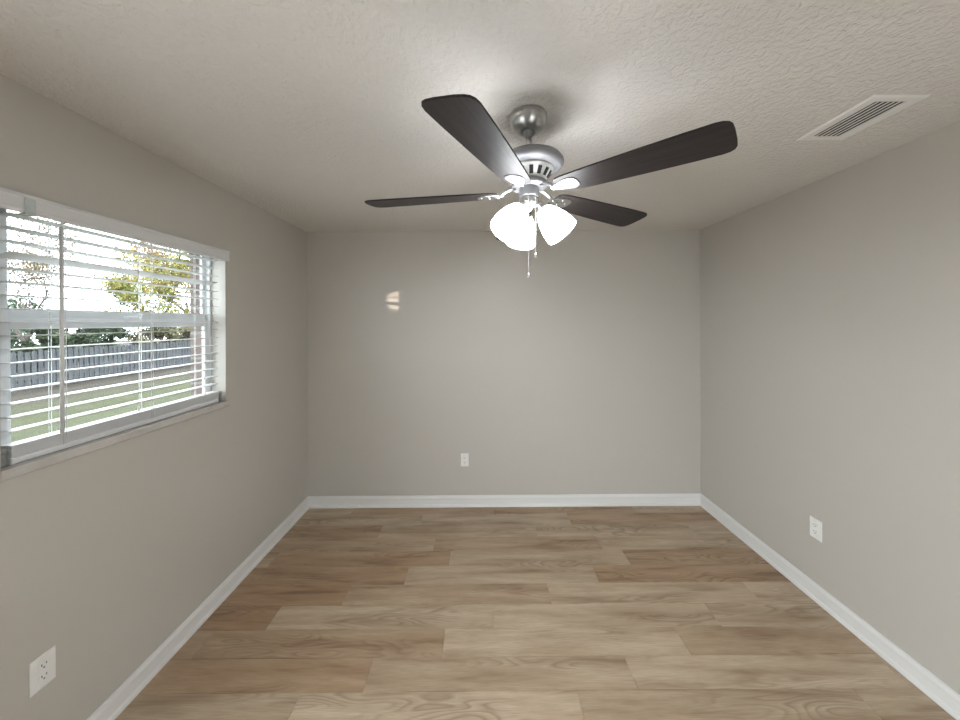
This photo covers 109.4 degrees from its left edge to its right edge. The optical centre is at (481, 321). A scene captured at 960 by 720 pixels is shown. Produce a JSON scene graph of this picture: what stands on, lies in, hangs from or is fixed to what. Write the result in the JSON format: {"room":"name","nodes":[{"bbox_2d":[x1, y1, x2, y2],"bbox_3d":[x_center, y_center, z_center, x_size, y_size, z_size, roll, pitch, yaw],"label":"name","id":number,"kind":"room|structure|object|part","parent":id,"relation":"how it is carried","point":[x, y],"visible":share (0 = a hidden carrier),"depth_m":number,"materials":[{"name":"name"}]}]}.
{"room":"empty bedroom","nodes":[
{"label":"empty bedroom","id":0,"kind":"room"},
{"bbox_2d":[0,73,307,719],"bbox_3d":[-1.604,0.424,1.128,0.130,2.445,3.767,0,0,0],"label":"wall","id":1,"kind":"structure","parent":0,"point":[106,552],"depth_m":1.56,"materials":[{"name":"grey paint"}]},
{"bbox_2d":[29,645,55,697],"bbox_3d":[-1.531,1.218,1.187,0.008,0.115,0.070,0,0,0],"label":"wall outlet","id":2,"kind":"object","parent":1,"relation":"attached to","point":[42,670],"visible":1,"depth_m":1.18,"materials":[{"name":"white plastic"}]},
{"bbox_2d":[38,659,49,671],"bbox_3d":[-1.528,1.198,1.187,0.002,0.025,0.033,0,0,0],"label":"receptacle","id":3,"kind":"object","parent":2,"relation":"attached to","point":[43,664],"depth_m":1.19,"materials":[{"name":"white plastic"}]},
{"bbox_2d":[38,670,49,682],"bbox_3d":[-1.528,1.237,1.187,0.002,0.025,0.033,0,0,0],"label":"receptacle","id":4,"kind":"object","parent":2,"relation":"attached to","point":[44,675],"depth_m":1.19,"materials":[{"name":"white plastic"}]},
{"bbox_2d":[0,208,228,480],"bbox_3d":[-1.598,0.040,1.569,0.147,0.936,0.977,0,0,0],"label":"window","id":5,"kind":"structure","parent":1,"relation":"in","point":[18,469],"depth_m":1.34,"materials":[{"name":"white plastic"}]},
{"bbox_3d":[-1.662,-0.206,1.601,0.016,0.416,0.869,0,0,0],"label":"sash","id":6,"kind":"part","parent":5,"relation":"part of","materials":[{"name":"white plastic"}]},
{"bbox_3d":[-1.640,0.221,1.601,0.020,0.470,0.869,0,0,0],"label":"sash","id":7,"kind":"part","parent":5,"relation":"part of","materials":[{"name":"white plastic"}]},
{"bbox_3d":[-1.573,0.491,1.569,0.102,0.034,0.977,0,0,0],"label":"sill","id":8,"kind":"part","parent":5,"relation":"part of","materials":[{"name":"stone"}]},
{"bbox_2d":[0,187,229,468],"bbox_3d":[-1.564,0.023,1.569,0.088,0.900,0.985,0,0,0],"label":"window blind","id":9,"kind":"object","parent":5,"relation":"attached to","point":[29,207],"visible":1,"depth_m":1.35,"materials":[{"name":"white plastic"}]},
{"bbox_3d":[-1.577,0.462,1.567,0.050,0.023,0.889,0,0,0],"label":"rail","id":10,"kind":"part","parent":9,"relation":"part of","materials":[{"name":"white plastic"}]},
{"bbox_3d":[-1.544,0.005,1.530,0.011,0.794,0.011,0,0,0],"label":"lift cord","id":11,"kind":"part","parent":9,"relation":"part of","materials":[{"name":"white fabric"}]},
{"bbox_2d":[86,497,308,719],"bbox_3d":[-1.525,1.592,1.774,0.020,0.098,2.476,0,0,0],"label":"baseboard","id":12,"kind":"structure","parent":1,"relation":"attached to","point":[111,708],"depth_m":1.73,"materials":[{"name":"white paint"}]},
{"bbox_2d":[190,253,201,395],"bbox_3d":[-1.706,0.567,1.128,0.074,3.050,4.027,0,0,0],"label":"wall","id":13,"kind":"structure","parent":0,"point":[192,260],"depth_m":2.04,"materials":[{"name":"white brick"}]},
{"bbox_2d":[0,0,959,231],"bbox_3d":[0.198,-0.868,1.134,3.749,0.120,4.027,0,0,0],"label":"ceiling","id":14,"kind":"structure","parent":0,"point":[306,112],"depth_m":1.15,"materials":[{"name":"white paint"}]},
{"bbox_2d":[365,94,737,278],"bbox_3d":[0.157,-0.485,1.366,1.256,0.644,1.279,0,0,0],"label":"ceiling fan","id":15,"kind":"object","parent":14,"relation":"hanging from","point":[528,167],"visible":1,"depth_m":1.21,"materials":[{"name":"brushed nickel"},{"name":"dark wood"},{"name":"frosted white glass"}]},
{"bbox_3d":[-0.202,-0.497,1.389,0.535,0.006,0.147,-2,9,6],"label":"fan blade","id":16,"kind":"part","parent":15,"relation":"part of","materials":[{"name":"black wood"}]},
{"bbox_3d":[0.026,-0.499,0.988,0.147,0.006,0.535,10,5,24],"label":"fan blade","id":17,"kind":"part","parent":15,"relation":"part of","materials":[{"name":"black wood"}]},
{"bbox_3d":[0.104,-0.376,1.272,0.140,0.151,0.136,0,0,0],"label":"lamp shade","id":18,"kind":"part","parent":15,"relation":"part of","materials":[{"name":"white glass"}]},
{"bbox_3d":[0.121,-0.399,1.292,0.053,0.086,0.075,0,0,27],"label":"light bulb","id":19,"kind":"part","parent":15,"relation":"part of","materials":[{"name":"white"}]},
{"bbox_3d":[0.167,-0.377,1.450,0.128,0.151,0.146,0,0,0],"label":"lamp shade","id":20,"kind":"part","parent":15,"relation":"part of","materials":[{"name":"white glass"}]},
{"bbox_3d":[0.176,-0.337,1.281,0.003,0.309,0.008,0,0,0],"label":"pull chain","id":21,"kind":"part","parent":15,"relation":"part of","materials":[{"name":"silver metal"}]},
{"bbox_3d":[0.203,-0.376,1.286,0.003,0.231,0.008,0,0,-15],"label":"pull chain","id":22,"kind":"part","parent":15,"relation":"part of","materials":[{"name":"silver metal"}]},
{"bbox_3d":[0.290,-0.377,1.305,0.144,0.151,0.130,0,0,0],"label":"lamp shade","id":23,"kind":"part","parent":15,"relation":"part of","materials":[{"name":"white glass"}]},
{"bbox_3d":[0.529,-0.501,1.540,0.535,0.006,0.147,1,-10,-30],"label":"fan blade","id":24,"kind":"part","parent":15,"relation":"part of","materials":[{"name":"black wood"}]},
{"bbox_3d":[0.478,-0.501,1.081,0.535,0.006,0.147,1,-8,42],"label":"fan blade","id":25,"kind":"part","parent":15,"relation":"part of","materials":[{"name":"black wood"}]},
{"bbox_2d":[796,94,931,139],"bbox_3d":[1.509,-0.811,1.369,0.207,0.008,0.303,0,0,0],"label":"ceiling vent","id":26,"kind":"object","parent":14,"relation":"in","point":[875,108],"visible":1,"depth_m":1.34,"materials":[{"name":"white metal"}]},
{"bbox_2d":[306,230,700,495],"bbox_3d":[0.199,0.415,3.083,3.749,2.445,0.130,0,0,0],"label":"wall","id":27,"kind":"structure","parent":0,"point":[426,349],"depth_m":3.02,"materials":[{"name":"grey paint"}]},
{"bbox_2d":[461,453,468,465],"bbox_3d":[-0.150,1.221,3.012,0.070,0.115,0.008,0,0,0],"label":"wall outlet","id":28,"kind":"object","parent":27,"relation":"attached to","point":[464,456],"visible":1,"depth_m":3.01,"materials":[{"name":"white plastic"}]},
{"bbox_2d":[308,493,700,508],"bbox_3d":[0.206,1.583,3.007,3.489,0.098,0.020,0,0,0],"label":"baseboard","id":29,"kind":"structure","parent":27,"relation":"attached to","point":[558,500],"depth_m":3.00,"materials":[{"name":"white paint"}]},
{"bbox_2d":[115,506,955,719],"bbox_3d":[0.212,1.707,1.134,3.749,0.150,4.027,0,0,0],"label":"floor","id":30,"kind":"structure","parent":0,"point":[596,612],"depth_m":1.79,"materials":[{"name":"brown wood"}]},
{"bbox_2d":[699,121,959,694],"bbox_3d":[2.015,0.405,1.075,0.130,2.445,3.897,0,0,0],"label":"wall","id":31,"kind":"structure","parent":0,"point":[830,305],"depth_m":1.77,"materials":[{"name":"grey paint"}]},
{"bbox_2d":[810,516,821,541],"bbox_3d":[1.947,1.205,1.982,0.008,0.115,0.070,0,0,0],"label":"wall outlet","id":32,"kind":"object","parent":31,"relation":"attached to","point":[815,525],"visible":1,"depth_m":1.98,"materials":[{"name":"white plastic"}]},
{"bbox_2d":[700,494,959,719],"bbox_3d":[1.946,1.573,1.139,0.020,0.098,3.767,0,0,0],"label":"baseboard","id":33,"kind":"structure","parent":31,"relation":"attached to","point":[948,699],"depth_m":1.78,"materials":[{"name":"white paint"}]},
{"label":"outside","id":34,"kind":"structure","parent":0,"visible":0},
{"bbox_2d":[11,340,190,442],"bbox_3d":[-17.033,2.178,14.447,58.000,0.030,57.000,0,0,0],"label":"ground","id":35,"kind":"structure","parent":34,"point":[39,392],"depth_m":9.57,"materials":[{"name":"green plant"}]},
{"bbox_2d":[7,289,47,344],"bbox_3d":[-24.554,0.255,17.545,2.958,4.000,2.580,0,0,0],"label":"shrub","id":36,"kind":"object","parent":35,"relation":"on","point":[16,340],"visible":0.21,"depth_m":17.61,"materials":[{"name":"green plant"}]},
{"bbox_2d":[7,211,120,375],"bbox_3d":[-18.795,-1.398,14.278,7.248,7.293,3.811,0,0,24],"label":"tree","id":37,"kind":"object","parent":35,"relation":"on","point":[32,265],"visible":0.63,"depth_m":13.98,"materials":[{"name":"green plant"}]},
{"bbox_2d":[10,328,131,381],"bbox_3d":[-15.611,1.007,12.275,1.929,2.416,5.262,0,0,0],"label":"hedge","id":38,"kind":"object","parent":35,"relation":"on","point":[79,339],"visible":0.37,"depth_m":12.65,"materials":[{"name":"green plant"}]},
{"bbox_2d":[11,341,190,391],"bbox_3d":[-14.340,1.523,13.930,0.170,1.280,24.050,0,0,0],"label":"picket fence","id":39,"kind":"object","parent":35,"relation":"on","point":[131,357],"visible":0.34,"depth_m":12.49,"materials":[{"name":"grey wood"}]},
{"bbox_3d":[-14.259,1.510,10.354,0.029,1.244,2.360,0,0,0],"label":"picket panel","id":40,"kind":"part","parent":39,"relation":"part of","materials":[{"name":"grey wood"}]},
{"bbox_3d":[-14.298,1.512,10.355,0.043,0.790,2.400,0,0,0],"label":"rail","id":41,"kind":"part","parent":39,"relation":"part of","materials":[{"name":"grey wood"}]},
{"bbox_3d":[-14.305,1.513,12.755,0.043,0.790,2.400,0,0,0],"label":"rail","id":42,"kind":"part","parent":39,"relation":"part of","materials":[{"name":"grey wood"}]},
{"bbox_3d":[-14.266,1.508,12.754,0.029,1.250,2.360,0,0,0],"label":"picket panel","id":43,"kind":"part","parent":39,"relation":"part of","materials":[{"name":"grey wood"}]},
{"bbox_3d":[-14.274,1.508,15.153,0.030,1.250,2.360,0,0,0],"label":"picket panel","id":44,"kind":"part","parent":39,"relation":"part of","materials":[{"name":"grey wood"}]},
{"bbox_3d":[-14.283,1.509,17.553,0.026,1.250,2.360,0,0,0],"label":"picket panel","id":45,"kind":"part","parent":39,"relation":"part of","materials":[{"name":"grey wood"}]},
{"bbox_2d":[93,244,189,344],"bbox_3d":[-18.226,-1.679,19.421,5.526,7.874,4.374,0,0,19],"label":"tree","id":46,"kind":"object","parent":35,"relation":"on","point":[112,285],"visible":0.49,"depth_m":18.93,"materials":[{"name":"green plant"}]},
{"bbox_2d":[114,239,189,312],"bbox_3d":[-23.005,-2.444,25.257,5.753,9.490,5.272,0,0,-25],"label":"tree","id":47,"kind":"object","parent":35,"relation":"on","point":[146,250],"visible":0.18,"depth_m":24.21,"materials":[{"name":"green plant"}]},
{"bbox_2d":[123,327,190,360],"bbox_3d":[-15.762,1.153,17.978,1.820,2.140,5.229,0,0,0],"label":"hedge","id":48,"kind":"object","parent":35,"relation":"on","point":[177,334],"visible":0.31,"depth_m":16.64,"materials":[{"name":"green plant"}]}
]}

